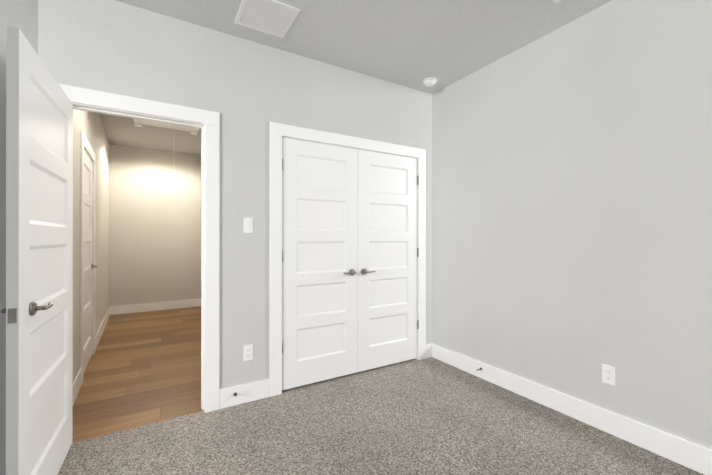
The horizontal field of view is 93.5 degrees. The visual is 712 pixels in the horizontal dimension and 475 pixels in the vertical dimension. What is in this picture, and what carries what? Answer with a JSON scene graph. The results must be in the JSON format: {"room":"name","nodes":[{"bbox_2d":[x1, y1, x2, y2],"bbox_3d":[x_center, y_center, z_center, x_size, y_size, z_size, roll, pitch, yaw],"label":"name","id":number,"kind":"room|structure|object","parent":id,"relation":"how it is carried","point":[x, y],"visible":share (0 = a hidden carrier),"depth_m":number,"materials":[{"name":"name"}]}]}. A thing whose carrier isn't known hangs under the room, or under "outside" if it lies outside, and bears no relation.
{"room":"empty bedroom","nodes":[
{"label":"empty bedroom","id":0,"kind":"room"},
{"bbox_2d":[0,0,37,474],"bbox_3d":[-0.960,-0.131,0.354,0.115,2.740,3.603,0,0,-31],"label":"wall","id":1,"kind":"structure","parent":0,"point":[22,15],"depth_m":1.50,"materials":[{"name":"paint"}]},
{"bbox_2d":[73,109,108,381],"bbox_3d":[-2.982,-0.127,3.736,0.115,2.740,4.052,0,0,-33],"label":"wall","id":2,"kind":"structure","parent":0,"point":[89,124],"depth_m":3.86,"materials":[{"name":"paint"}]},
{"bbox_2d":[80,130,95,382],"bbox_3d":[-2.624,0.170,3.196,0.159,2.145,0.960,0,0,-31],"label":"door frame","id":3,"kind":"structure","parent":2,"relation":"attached to","point":[85,145],"depth_m":2.89,"materials":[{"name":"white wood"}]},
{"bbox_2d":[84,150,97,371],"bbox_3d":[-2.596,0.216,3.208,0.149,2.030,0.768,0,0,-33],"label":"hall door","id":4,"kind":"structure","parent":2,"relation":"in","point":[88,266],"depth_m":3.30,"materials":[{"name":"white wood"}]},
{"bbox_2d":[73,307,109,403],"bbox_3d":[-2.903,1.173,3.732,0.014,0.140,3.843,0,0,-33],"label":"baseboard","id":5,"kind":"structure","parent":2,"relation":"attached to","point":[77,383],"depth_m":3.67,"materials":[{"name":"white wood"}]},
{"bbox_2d":[73,306,203,442],"bbox_3d":[-2.591,1.275,3.915,2.130,0.058,4.147,0,0,-31],"label":"floor","id":6,"kind":"structure","parent":0,"point":[143,368],"depth_m":3.04,"materials":[{"name":"brown wood"}]},
{"bbox_2d":[109,145,200,305],"bbox_3d":[-3.446,-0.124,5.754,1.715,2.740,0.115,0,0,-31],"label":"wall","id":7,"kind":"structure","parent":0,"point":[154,240],"depth_m":5.69,"materials":[{"name":"paint"}]},
{"bbox_2d":[109,299,200,314],"bbox_3d":[-3.371,1.176,5.719,1.390,0.140,0.017,0,0,-31],"label":"baseboard","id":8,"kind":"structure","parent":7,"relation":"attached to","point":[145,307],"depth_m":5.68,"materials":[{"name":"white wood"}]},
{"bbox_2d":[38,0,431,388],"bbox_3d":[-0.550,-0.128,2.764,3.290,2.740,0.115,0,0,-31],"label":"wall","id":9,"kind":"structure","parent":0,"point":[249,91],"depth_m":2.50,"materials":[{"name":"paint"}]},
{"bbox_2d":[1,25,72,474],"bbox_3d":[-1.512,0.213,1.639,0.149,2.030,0.850,0,0,-29],"label":"entry door","id":10,"kind":"structure","parent":9,"relation":"in","point":[38,310],"depth_m":1.49,"materials":[{"name":"white painted wood"},{"name":"satin nickel handle"}]},
{"bbox_2d":[59,84,218,412],"bbox_3d":[-1.432,0.169,2.227,0.960,2.145,0.132,0,0,-31],"label":"door frame","id":11,"kind":"structure","parent":9,"relation":"attached to","point":[206,122],"depth_m":2.38,"materials":[{"name":"white wood"}]},
{"bbox_2d":[219,379,269,408],"bbox_3d":[-0.832,1.172,2.518,0.370,0.140,0.014,0,0,-31],"label":"baseboard","id":12,"kind":"structure","parent":9,"relation":"attached to","point":[248,392],"depth_m":2.51,"materials":[{"name":"white wood"}]},
{"bbox_2d":[243,344,252,360],"bbox_3d":[-0.815,0.872,2.533,0.070,0.115,0.008,0,0,-31],"label":"electrical outlet","id":13,"kind":"object","parent":9,"relation":"attached to","point":[247,352],"visible":1,"depth_m":2.53,"materials":[{"name":"white plastic"}]},
{"bbox_2d":[244,218,252,232],"bbox_3d":[-0.814,-0.092,2.533,0.070,0.115,0.010,0,0,-31],"label":"switch plate","id":14,"kind":"object","parent":9,"relation":"attached to","point":[248,225],"visible":1,"depth_m":2.53,"materials":[{"name":"white plastic"}]},
{"bbox_2d":[282,137,357,389],"bbox_3d":[-0.285,0.210,2.841,0.714,2.020,0.092,0,0,-31],"label":"closet door","id":15,"kind":"structure","parent":9,"relation":"in","point":[319,261],"depth_m":2.84,"materials":[{"name":"white painted wood"},{"name":"satin nickel handle"}]},
{"bbox_2d":[270,122,425,396],"bbox_3d":[-0.008,0.170,3.076,1.615,2.145,0.132,0,0,-31],"label":"trim","id":16,"kind":"structure","parent":9,"relation":"attached to","point":[278,131],"depth_m":2.69,"materials":[{"name":"white wood"}]},
{"bbox_2d":[358,149,418,371],"bbox_3d":[0.330,0.211,3.208,0.714,2.020,0.092,0,0,-31],"label":"closet door","id":17,"kind":"structure","parent":9,"relation":"in","point":[388,255],"depth_m":3.21,"materials":[{"name":"white painted wood"},{"name":"satin nickel handle"}]},
{"bbox_2d":[99,0,611,154],"bbox_3d":[-0.665,-1.548,2.958,3.290,0.100,7.770,0,0,-31],"label":"ceiling","id":18,"kind":"structure","parent":0,"point":[413,44],"depth_m":2.46,"materials":[{"name":"paint"}]},
{"bbox_2d":[133,118,198,134],"bbox_3d":[-2.213,-1.474,3.959,0.750,0.045,1.385,0,0,-31],"label":"attic hatch","id":19,"kind":"object","parent":18,"relation":"attached to","point":[139,123],"visible":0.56,"depth_m":4.45,"materials":[{"name":"white wood"}]},
{"bbox_2d":[234,0,299,37],"bbox_3d":[-0.606,-1.494,2.264,0.346,0.009,0.353,0,0,-31],"label":"ceiling vent","id":20,"kind":"object","parent":18,"relation":"in","point":[274,18],"visible":1,"depth_m":2.26,"materials":[{"name":"white metal"}]},
{"bbox_2d":[423,77,436,86],"bbox_3d":[0.706,-1.472,3.194,0.136,0.050,0.136,0,0,-31],"label":"smoke detector","id":21,"kind":"object","parent":18,"relation":"attached to","point":[429,81],"visible":1,"depth_m":3.16,"materials":[{"name":"white plastic"}]},
{"bbox_2d":[58,357,703,474],"bbox_3d":[0.191,1.270,1.520,3.290,0.060,4.430,0,0,-31],"label":"floor carpet","id":22,"kind":"object","parent":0,"point":[430,416],"visible":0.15,"depth_m":2.07,"materials":[{"name":"grey carpet"}]},
{"bbox_2d":[432,0,711,449],"bbox_3d":[1.736,-0.129,2.030,0.115,2.740,3.718,0,0,-31],"label":"wall","id":23,"kind":"structure","parent":0,"point":[571,207],"depth_m":2.22,"materials":[{"name":"paint"}]},
{"bbox_2d":[426,343,711,474],"bbox_3d":[1.669,1.171,1.988,0.042,0.140,3.488,0,0,-31],"label":"baseboard","id":24,"kind":"structure","parent":23,"relation":"attached to","point":[690,455],"depth_m":2.19,"materials":[{"name":"white wood"}]},
{"bbox_2d":[602,364,614,385],"bbox_3d":[1.605,0.873,2.129,0.008,0.115,0.070,0,0,-31],"label":"electrical outlet","id":25,"kind":"object","parent":23,"relation":"attached to","point":[608,374],"visible":1,"depth_m":2.13,"materials":[{"name":"white plastic"}]}
]}

